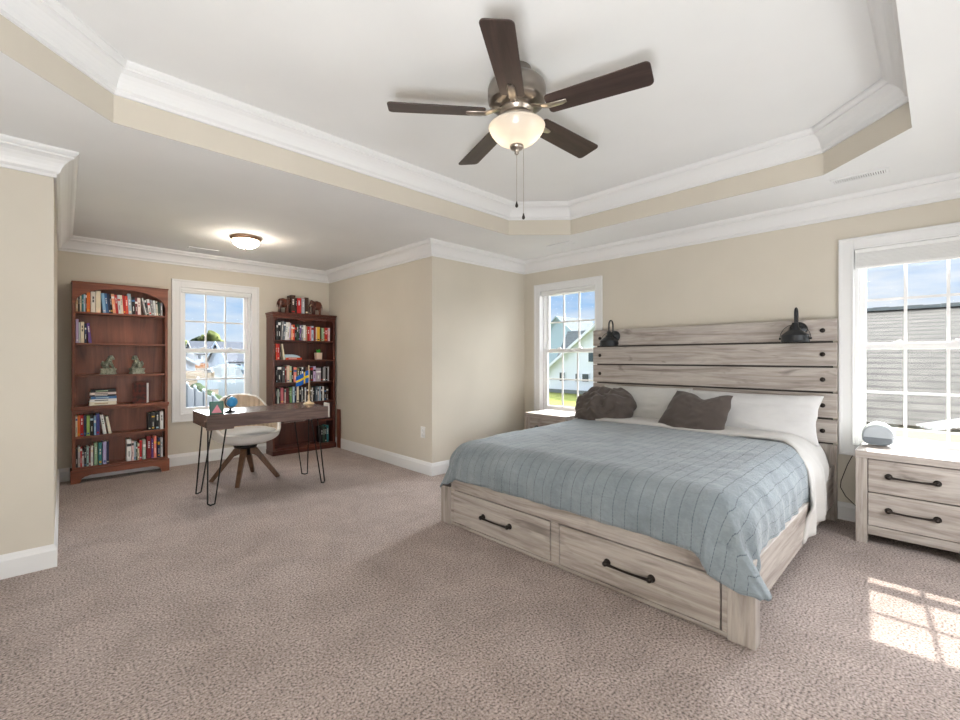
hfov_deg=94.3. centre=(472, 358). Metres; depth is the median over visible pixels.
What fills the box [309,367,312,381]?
book
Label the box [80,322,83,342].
book
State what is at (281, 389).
book
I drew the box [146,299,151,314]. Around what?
book
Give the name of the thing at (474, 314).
wall
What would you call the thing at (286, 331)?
book
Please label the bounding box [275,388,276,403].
book
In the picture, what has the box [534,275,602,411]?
window
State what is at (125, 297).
book
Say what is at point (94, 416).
book
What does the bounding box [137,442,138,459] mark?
book
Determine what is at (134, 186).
ceiling
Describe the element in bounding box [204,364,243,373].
house
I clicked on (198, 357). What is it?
house
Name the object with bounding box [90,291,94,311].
book
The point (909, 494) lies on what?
nightstand
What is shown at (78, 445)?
book
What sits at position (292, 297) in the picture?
book
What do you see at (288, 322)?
book
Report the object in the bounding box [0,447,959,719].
floor
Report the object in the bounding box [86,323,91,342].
book
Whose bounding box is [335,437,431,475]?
baseboard
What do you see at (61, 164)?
trim
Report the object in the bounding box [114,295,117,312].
book
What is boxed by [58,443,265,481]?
baseboard
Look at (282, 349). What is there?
book
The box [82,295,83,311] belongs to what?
book
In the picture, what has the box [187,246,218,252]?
ceiling vent
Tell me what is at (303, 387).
book
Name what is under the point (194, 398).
fence
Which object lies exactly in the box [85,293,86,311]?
book
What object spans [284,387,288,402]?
book
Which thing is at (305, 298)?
book
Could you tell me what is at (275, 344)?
book
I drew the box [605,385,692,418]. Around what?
pillow
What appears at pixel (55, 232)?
wall
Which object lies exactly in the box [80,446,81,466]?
book
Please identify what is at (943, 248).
window blind
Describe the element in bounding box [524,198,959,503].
wall
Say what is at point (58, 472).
baseboard
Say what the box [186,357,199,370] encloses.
house
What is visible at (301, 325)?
book
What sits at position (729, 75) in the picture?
ceiling
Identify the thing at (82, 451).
book
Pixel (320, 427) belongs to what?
book
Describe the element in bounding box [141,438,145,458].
book
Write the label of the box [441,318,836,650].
bed
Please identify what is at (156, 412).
book
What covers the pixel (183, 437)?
wall
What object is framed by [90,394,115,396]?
book
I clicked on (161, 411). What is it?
book
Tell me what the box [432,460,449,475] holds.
baseboard
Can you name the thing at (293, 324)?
book
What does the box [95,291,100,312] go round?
book
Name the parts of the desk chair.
leg, leg, seat, backrest, leg, leg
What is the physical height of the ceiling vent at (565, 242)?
0.008 m
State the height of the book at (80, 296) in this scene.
0.155 m
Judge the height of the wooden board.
0.522 m
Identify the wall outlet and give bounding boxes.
[421,426,424,437]
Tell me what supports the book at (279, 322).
on the bookcase at (285, 443)
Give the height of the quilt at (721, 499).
0.397 m
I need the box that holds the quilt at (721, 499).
[440,419,809,600]
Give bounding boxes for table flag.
[296,365,313,403]
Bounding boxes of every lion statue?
[100,355,116,374]
[129,355,144,373]
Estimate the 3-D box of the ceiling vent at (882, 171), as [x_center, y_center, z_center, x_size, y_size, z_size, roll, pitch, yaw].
[2.538,-1.189,2.925,0.110,0.008,0.290,0,0,-44]
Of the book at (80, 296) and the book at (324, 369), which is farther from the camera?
the book at (324, 369)
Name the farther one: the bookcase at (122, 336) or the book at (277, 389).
the book at (277, 389)
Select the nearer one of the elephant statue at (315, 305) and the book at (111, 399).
the book at (111, 399)
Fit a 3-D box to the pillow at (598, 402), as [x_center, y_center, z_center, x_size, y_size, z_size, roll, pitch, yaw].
[1.253,0.487,4.262,0.413,0.429,0.581,0,0,-44]
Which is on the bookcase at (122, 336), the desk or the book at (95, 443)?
the book at (95, 443)
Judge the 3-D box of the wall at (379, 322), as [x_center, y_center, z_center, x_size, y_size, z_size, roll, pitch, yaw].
[-1.213,-0.002,5.505,0.130,2.423,2.190,0,0,-44]
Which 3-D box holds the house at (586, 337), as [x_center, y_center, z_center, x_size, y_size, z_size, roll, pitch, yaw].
[19.051,0.080,54.144,14.960,8.500,21.000,0,0,-44]
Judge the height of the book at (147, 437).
0.235 m
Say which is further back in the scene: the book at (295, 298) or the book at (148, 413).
the book at (295, 298)
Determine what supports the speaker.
on the nightstand at (909, 494)
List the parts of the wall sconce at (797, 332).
lamp shade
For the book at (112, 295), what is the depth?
4.50 m
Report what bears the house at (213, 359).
on the ground
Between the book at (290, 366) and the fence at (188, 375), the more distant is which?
the fence at (188, 375)
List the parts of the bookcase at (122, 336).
panel, shelf, waist moulding, panel, shelf, shelf, shelf, shelf, shelf, panel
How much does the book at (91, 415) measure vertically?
0.200 m
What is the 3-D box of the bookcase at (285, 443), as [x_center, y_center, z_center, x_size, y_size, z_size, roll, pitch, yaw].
[-2.237,0.319,5.847,0.850,1.783,0.249,0,0,-44]
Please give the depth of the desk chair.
4.37 m
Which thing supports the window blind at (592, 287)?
attached to the window at (542, 322)
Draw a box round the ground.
[186,368,581,406]
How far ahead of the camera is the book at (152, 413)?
4.74 m
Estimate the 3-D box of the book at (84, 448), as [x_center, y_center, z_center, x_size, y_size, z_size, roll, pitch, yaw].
[-3.827,0.971,4.398,0.018,0.180,0.119,0,0,-44]
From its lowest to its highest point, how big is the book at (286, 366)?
0.215 m
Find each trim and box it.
[0,0,908,219]
[0,133,959,282]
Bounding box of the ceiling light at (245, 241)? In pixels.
[230,234,261,249]
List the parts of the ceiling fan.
blade, blade, blade, pull chain, lamp shade, pull chain, blade, blade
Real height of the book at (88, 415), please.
0.200 m
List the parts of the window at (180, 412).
sash, sash, frame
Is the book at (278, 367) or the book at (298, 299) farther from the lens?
the book at (298, 299)
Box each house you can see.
[185,341,214,362]
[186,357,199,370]
[204,341,243,367]
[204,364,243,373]
[549,316,593,363]
[549,323,594,393]
[866,302,959,443]
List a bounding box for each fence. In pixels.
[186,371,214,381]
[186,382,223,406]
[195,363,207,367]
[197,376,243,389]
[218,380,242,395]
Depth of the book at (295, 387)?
5.72 m
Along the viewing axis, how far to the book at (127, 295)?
4.60 m
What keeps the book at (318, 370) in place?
on the bookcase at (285, 443)
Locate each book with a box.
[75,298,77,310]
[75,319,78,342]
[75,415,76,436]
[75,447,77,467]
[77,414,79,436]
[78,445,79,466]
[80,296,81,311]
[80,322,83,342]
[80,414,82,435]
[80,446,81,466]
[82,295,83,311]
[82,451,83,466]
[83,414,85,435]
[83,447,86,466]
[84,324,86,342]
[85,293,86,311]
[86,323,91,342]
[86,414,89,435]
[86,445,88,465]
[87,292,89,311]
[88,401,116,405]
[89,392,115,394]
[89,398,116,401]
[89,446,90,465]
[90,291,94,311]
[90,388,115,392]
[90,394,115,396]
[90,396,116,398]
[90,414,92,435]
[90,445,92,465]
[93,415,95,434]
[94,441,96,464]
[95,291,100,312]
[95,413,99,434]
[98,441,101,464]
[100,414,106,433]
[101,293,105,312]
[102,440,105,463]
[104,293,108,312]
[104,416,111,433]
[106,440,108,463]
[107,294,110,312]
[109,294,112,312]
[111,294,115,312]
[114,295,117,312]
[117,295,120,313]
[120,295,123,313]
[122,295,125,313]
[124,296,128,313]
[125,438,130,460]
[126,294,131,313]
[131,297,134,313]
[131,440,133,460]
[133,440,135,459]
[135,298,137,314]
[137,298,140,314]
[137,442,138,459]
[138,439,141,459]
[140,298,146,314]
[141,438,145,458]
[143,299,148,314]
[145,435,150,458]
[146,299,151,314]
[147,412,150,429]
[149,300,153,314]
[150,412,154,429]
[151,438,152,457]
[152,301,155,315]
[152,435,156,457]
[154,411,158,429]
[155,301,157,315]
[157,302,159,315]
[157,436,159,456]
[159,410,162,428]
[160,437,162,456]
[275,321,277,339]
[275,344,276,359]
[275,366,280,382]
[275,367,276,382]
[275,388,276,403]
[277,344,279,359]
[277,387,282,402]
[277,389,278,403]
[278,321,280,339]
[281,321,283,339]
[281,344,284,359]
[281,367,284,382]
[282,322,285,339]
[283,365,289,381]
[284,354,299,357]
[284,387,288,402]
[285,322,287,339]
[285,358,301,359]
[286,387,291,402]
[287,295,294,312]
[287,322,289,339]
[289,386,294,402]
[290,325,292,339]
[290,366,291,381]
[292,366,293,381]
[293,324,298,339]
[293,325,294,339]
[294,324,296,339]
[294,367,296,381]
[295,298,296,312]
[295,386,298,401]
[295,387,296,401]
[297,298,300,312]
[299,387,300,401]
[301,298,304,313]
[301,325,302,339]
[301,387,302,401]
[303,325,305,340]
[303,387,304,401]
[304,297,308,313]
[307,326,313,340]
[307,327,309,340]
[307,386,311,400]
[309,366,315,380]
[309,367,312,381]
[311,386,317,400]
[316,368,320,380]
[316,386,320,400]
[317,327,319,340]
[317,367,322,380]
[317,426,322,442]
[319,425,324,441]
[321,328,323,340]
[322,386,323,400]
[322,424,328,441]
[323,368,325,380]
[325,367,328,380]
[325,426,326,441]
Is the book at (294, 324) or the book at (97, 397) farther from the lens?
the book at (294, 324)
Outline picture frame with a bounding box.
[209,401,223,413]
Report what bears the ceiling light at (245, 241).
attached to the ceiling at (134, 186)
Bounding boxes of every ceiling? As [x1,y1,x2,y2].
[0,0,959,270]
[57,0,882,200]
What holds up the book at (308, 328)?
on the bookcase at (285, 443)
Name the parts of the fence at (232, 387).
post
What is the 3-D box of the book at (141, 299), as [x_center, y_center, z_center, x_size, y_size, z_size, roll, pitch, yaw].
[-3.490,-0.542,4.725,0.044,0.178,0.119,0,0,-44]
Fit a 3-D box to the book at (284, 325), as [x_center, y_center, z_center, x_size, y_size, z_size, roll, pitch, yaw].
[-2.418,-0.343,5.663,0.042,0.231,0.136,0,0,-44]
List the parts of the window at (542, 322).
frame, sash, sash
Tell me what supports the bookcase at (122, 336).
on the floor
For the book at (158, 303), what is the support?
on the bookcase at (122, 336)
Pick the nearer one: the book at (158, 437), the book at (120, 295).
the book at (120, 295)
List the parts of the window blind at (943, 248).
rail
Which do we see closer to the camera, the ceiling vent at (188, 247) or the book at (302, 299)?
the ceiling vent at (188, 247)
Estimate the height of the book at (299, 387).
0.195 m
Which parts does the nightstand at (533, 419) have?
leg, drawer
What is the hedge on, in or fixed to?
on the ground
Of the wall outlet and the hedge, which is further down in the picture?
the wall outlet
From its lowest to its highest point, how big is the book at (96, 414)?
0.210 m
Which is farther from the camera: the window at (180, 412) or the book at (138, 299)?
the window at (180, 412)
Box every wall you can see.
[0,167,53,554]
[54,193,56,527]
[57,250,328,468]
[329,258,423,460]
[424,256,523,462]
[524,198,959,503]
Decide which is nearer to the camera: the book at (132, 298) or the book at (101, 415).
the book at (101, 415)
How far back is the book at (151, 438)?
4.73 m
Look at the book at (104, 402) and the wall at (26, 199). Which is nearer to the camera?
the wall at (26, 199)
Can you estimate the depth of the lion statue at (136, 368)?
4.64 m
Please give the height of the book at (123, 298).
0.191 m
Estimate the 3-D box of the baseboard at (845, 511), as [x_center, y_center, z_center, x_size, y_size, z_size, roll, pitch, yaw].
[2.143,1.145,4.005,0.015,0.131,4.350,0,0,-44]
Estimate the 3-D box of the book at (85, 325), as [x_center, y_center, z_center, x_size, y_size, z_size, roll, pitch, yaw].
[-3.832,-0.244,4.407,0.014,0.190,0.119,0,0,-44]
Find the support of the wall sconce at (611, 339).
attached to the bed
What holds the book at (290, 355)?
on the book at (285, 358)
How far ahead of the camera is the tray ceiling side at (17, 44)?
2.84 m
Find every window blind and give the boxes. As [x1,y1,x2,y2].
[181,287,250,297]
[541,285,594,296]
[855,236,959,269]
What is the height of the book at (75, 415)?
0.205 m
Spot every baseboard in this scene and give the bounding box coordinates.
[0,544,56,579]
[54,469,59,555]
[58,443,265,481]
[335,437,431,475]
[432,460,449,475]
[837,501,855,521]
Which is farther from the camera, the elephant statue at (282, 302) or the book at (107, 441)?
the elephant statue at (282, 302)
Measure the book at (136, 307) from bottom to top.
0.176 m
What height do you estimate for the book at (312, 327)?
0.195 m
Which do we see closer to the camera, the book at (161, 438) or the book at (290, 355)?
the book at (161, 438)
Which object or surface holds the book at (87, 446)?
on the bookcase at (122, 336)
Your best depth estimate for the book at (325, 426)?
6.00 m
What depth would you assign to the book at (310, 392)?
5.85 m
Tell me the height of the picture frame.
0.104 m
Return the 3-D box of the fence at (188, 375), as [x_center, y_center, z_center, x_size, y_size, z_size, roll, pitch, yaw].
[-27.106,1.949,43.224,3.668,1.320,0.168,0,0,-44]
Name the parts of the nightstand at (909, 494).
leg, handle, handle, rail, drawer, drawer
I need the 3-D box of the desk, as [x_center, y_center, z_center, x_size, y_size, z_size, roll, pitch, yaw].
[-1.933,0.822,4.131,1.044,0.774,0.499,0,0,-44]
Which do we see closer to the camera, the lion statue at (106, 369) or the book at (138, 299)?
the lion statue at (106, 369)
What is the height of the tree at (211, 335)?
10.170 m
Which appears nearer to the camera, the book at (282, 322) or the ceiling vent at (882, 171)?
the ceiling vent at (882, 171)
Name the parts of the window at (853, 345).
frame, sash, sash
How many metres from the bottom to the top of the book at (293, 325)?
0.200 m
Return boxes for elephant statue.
[277,298,290,312]
[309,300,321,314]
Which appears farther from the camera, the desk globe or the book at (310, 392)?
the book at (310, 392)
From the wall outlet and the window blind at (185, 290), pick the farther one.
the window blind at (185, 290)
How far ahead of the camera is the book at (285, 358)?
5.69 m
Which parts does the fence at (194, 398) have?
post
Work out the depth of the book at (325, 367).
6.03 m
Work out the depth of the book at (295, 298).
5.75 m
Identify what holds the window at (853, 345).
in the wall at (760, 277)
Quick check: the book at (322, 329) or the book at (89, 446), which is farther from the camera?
the book at (322, 329)
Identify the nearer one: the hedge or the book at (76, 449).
the book at (76, 449)
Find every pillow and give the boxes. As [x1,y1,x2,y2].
[575,386,636,419]
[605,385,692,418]
[658,391,732,429]
[690,390,823,445]
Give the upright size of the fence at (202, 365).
1.220 m
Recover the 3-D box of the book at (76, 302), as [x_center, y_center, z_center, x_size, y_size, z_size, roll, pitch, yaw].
[-3.875,-0.528,4.359,0.015,0.150,0.119,0,0,-44]
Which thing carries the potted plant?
on the bookcase at (285, 443)
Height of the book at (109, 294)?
0.190 m
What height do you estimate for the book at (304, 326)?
0.200 m
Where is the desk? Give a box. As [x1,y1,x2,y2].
[193,402,329,505]
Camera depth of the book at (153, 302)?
4.75 m
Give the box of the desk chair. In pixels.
[209,393,280,487]
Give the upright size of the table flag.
0.391 m
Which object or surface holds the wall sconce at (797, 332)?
attached to the bed
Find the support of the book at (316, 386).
on the bookcase at (285, 443)
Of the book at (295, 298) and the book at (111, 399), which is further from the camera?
the book at (295, 298)
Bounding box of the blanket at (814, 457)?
[574,417,828,543]
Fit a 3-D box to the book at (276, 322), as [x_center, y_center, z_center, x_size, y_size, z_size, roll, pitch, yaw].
[-2.483,-0.348,5.604,0.018,0.240,0.136,0,0,-44]
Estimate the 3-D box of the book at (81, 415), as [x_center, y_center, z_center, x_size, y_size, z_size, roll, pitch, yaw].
[-3.847,0.657,4.381,0.024,0.210,0.119,0,0,-44]
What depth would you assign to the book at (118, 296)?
4.54 m
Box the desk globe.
[224,395,237,412]
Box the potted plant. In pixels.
[314,350,321,359]
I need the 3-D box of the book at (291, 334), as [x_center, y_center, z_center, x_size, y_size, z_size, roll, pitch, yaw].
[-2.352,-0.325,5.736,0.018,0.195,0.136,0,0,-44]
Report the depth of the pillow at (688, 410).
3.54 m
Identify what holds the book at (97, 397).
on the book at (111, 399)
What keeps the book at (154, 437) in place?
on the bookcase at (122, 336)
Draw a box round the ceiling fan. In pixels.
[387,18,653,219]
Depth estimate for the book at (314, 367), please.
5.89 m
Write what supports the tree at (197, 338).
on the ground
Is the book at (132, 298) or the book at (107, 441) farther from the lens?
the book at (132, 298)
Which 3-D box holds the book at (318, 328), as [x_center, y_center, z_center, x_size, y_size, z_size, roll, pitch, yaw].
[-2.097,-0.320,5.973,0.040,0.185,0.136,0,0,-44]
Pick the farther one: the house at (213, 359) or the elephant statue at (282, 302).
the house at (213, 359)
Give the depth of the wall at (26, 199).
2.50 m
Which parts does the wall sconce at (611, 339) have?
lamp shade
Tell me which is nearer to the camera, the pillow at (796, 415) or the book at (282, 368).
the pillow at (796, 415)
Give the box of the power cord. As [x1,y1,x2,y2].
[840,456,855,505]
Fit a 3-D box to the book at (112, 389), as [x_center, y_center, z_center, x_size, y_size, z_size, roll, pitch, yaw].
[-3.731,0.328,4.497,0.192,0.028,0.131,0,0,-43]
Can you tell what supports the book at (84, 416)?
on the bookcase at (122, 336)
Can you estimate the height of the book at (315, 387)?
0.190 m
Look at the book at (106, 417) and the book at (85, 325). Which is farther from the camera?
the book at (106, 417)
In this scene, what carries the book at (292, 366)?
on the bookcase at (285, 443)
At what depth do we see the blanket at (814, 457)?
3.04 m
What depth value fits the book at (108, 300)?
4.48 m
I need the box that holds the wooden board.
[337,409,340,447]
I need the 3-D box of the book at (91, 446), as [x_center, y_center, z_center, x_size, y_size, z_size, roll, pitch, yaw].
[-3.795,0.966,4.436,0.015,0.190,0.119,0,0,-44]
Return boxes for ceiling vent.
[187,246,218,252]
[546,241,574,247]
[830,167,889,185]
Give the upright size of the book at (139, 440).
0.200 m
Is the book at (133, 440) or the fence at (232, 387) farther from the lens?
the fence at (232, 387)
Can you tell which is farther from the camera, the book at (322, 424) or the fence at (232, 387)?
the fence at (232, 387)
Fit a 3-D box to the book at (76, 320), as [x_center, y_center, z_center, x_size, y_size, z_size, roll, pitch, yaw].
[-3.876,-0.264,4.363,0.018,0.230,0.119,0,0,-44]
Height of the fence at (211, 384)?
1.470 m
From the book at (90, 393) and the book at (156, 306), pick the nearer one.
the book at (90, 393)
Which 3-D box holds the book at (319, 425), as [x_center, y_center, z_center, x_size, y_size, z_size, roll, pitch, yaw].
[-2.039,1.021,6.023,0.023,0.220,0.136,0,0,-44]
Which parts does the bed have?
footboard post, handle, drawer, footboard frame, handle, drawer, footboard post, rail, headboard post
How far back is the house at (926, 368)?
7.95 m
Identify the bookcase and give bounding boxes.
[70,280,168,484]
[265,311,336,455]
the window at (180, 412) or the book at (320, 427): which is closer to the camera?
the window at (180, 412)
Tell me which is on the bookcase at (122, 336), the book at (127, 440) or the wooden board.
the book at (127, 440)
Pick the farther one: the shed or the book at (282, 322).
the shed
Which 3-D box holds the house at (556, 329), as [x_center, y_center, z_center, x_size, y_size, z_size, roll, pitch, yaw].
[22.246,-2.420,98.448,12.860,13.100,12.800,0,0,-44]
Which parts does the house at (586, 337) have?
pane, pane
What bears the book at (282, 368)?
on the bookcase at (285, 443)
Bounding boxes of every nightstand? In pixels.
[525,409,574,428]
[855,442,959,552]
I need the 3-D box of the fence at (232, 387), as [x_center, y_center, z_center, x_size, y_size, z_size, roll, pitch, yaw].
[-17.278,2.623,36.011,5.700,1.807,0.168,0,0,-31]
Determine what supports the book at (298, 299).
on the bookcase at (285, 443)
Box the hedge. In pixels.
[190,383,222,399]
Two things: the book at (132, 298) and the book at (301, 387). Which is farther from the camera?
the book at (301, 387)
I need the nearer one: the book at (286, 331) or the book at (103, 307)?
the book at (103, 307)
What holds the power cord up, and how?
attached to the wall at (760, 277)
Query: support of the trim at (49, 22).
attached to the tray ceiling side at (17, 44)
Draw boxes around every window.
[172,278,258,422]
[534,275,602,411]
[839,222,959,455]
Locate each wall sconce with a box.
[599,320,619,345]
[779,307,811,342]
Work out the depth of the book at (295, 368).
5.72 m
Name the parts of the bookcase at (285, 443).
panel, panel, crown moulding, shelf, shelf, shelf, shelf, shelf, shelf, panel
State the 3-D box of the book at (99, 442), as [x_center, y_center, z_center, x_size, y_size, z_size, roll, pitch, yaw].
[-3.750,0.951,4.480,0.025,0.220,0.119,0,0,-44]
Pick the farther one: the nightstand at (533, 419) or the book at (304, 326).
the book at (304, 326)
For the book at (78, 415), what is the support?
on the bookcase at (122, 336)
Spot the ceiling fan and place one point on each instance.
(517, 92)
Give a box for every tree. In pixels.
[191,336,200,340]
[199,330,223,341]
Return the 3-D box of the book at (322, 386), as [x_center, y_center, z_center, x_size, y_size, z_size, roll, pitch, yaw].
[-2.049,0.474,6.020,0.020,0.190,0.136,0,0,-44]
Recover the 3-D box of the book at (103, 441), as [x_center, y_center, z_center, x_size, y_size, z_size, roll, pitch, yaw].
[-3.725,0.949,4.503,0.028,0.225,0.119,0,0,-44]
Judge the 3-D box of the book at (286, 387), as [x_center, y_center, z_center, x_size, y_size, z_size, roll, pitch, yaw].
[-2.362,0.472,5.723,0.026,0.195,0.136,0,0,-44]
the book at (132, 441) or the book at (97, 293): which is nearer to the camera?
the book at (97, 293)
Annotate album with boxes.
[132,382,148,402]
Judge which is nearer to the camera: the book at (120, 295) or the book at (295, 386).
the book at (120, 295)
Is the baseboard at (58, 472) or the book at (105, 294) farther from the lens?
the book at (105, 294)
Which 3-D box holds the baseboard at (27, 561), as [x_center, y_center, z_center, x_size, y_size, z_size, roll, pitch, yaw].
[-2.737,1.145,2.286,0.885,0.131,0.015,0,0,-44]
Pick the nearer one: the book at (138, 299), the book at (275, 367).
the book at (138, 299)
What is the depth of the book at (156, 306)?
4.76 m
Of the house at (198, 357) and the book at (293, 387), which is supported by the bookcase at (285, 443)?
the book at (293, 387)
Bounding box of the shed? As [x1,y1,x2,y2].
[209,367,243,377]
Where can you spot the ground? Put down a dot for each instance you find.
(569, 400)
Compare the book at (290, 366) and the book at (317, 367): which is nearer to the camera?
the book at (290, 366)
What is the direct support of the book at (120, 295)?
on the bookcase at (122, 336)
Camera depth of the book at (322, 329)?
5.96 m
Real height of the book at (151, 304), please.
0.166 m
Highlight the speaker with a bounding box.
[862,422,894,445]
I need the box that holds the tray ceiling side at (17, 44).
[0,14,911,234]
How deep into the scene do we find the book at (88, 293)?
4.37 m
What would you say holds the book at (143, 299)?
on the bookcase at (122, 336)
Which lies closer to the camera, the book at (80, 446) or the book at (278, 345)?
the book at (80, 446)

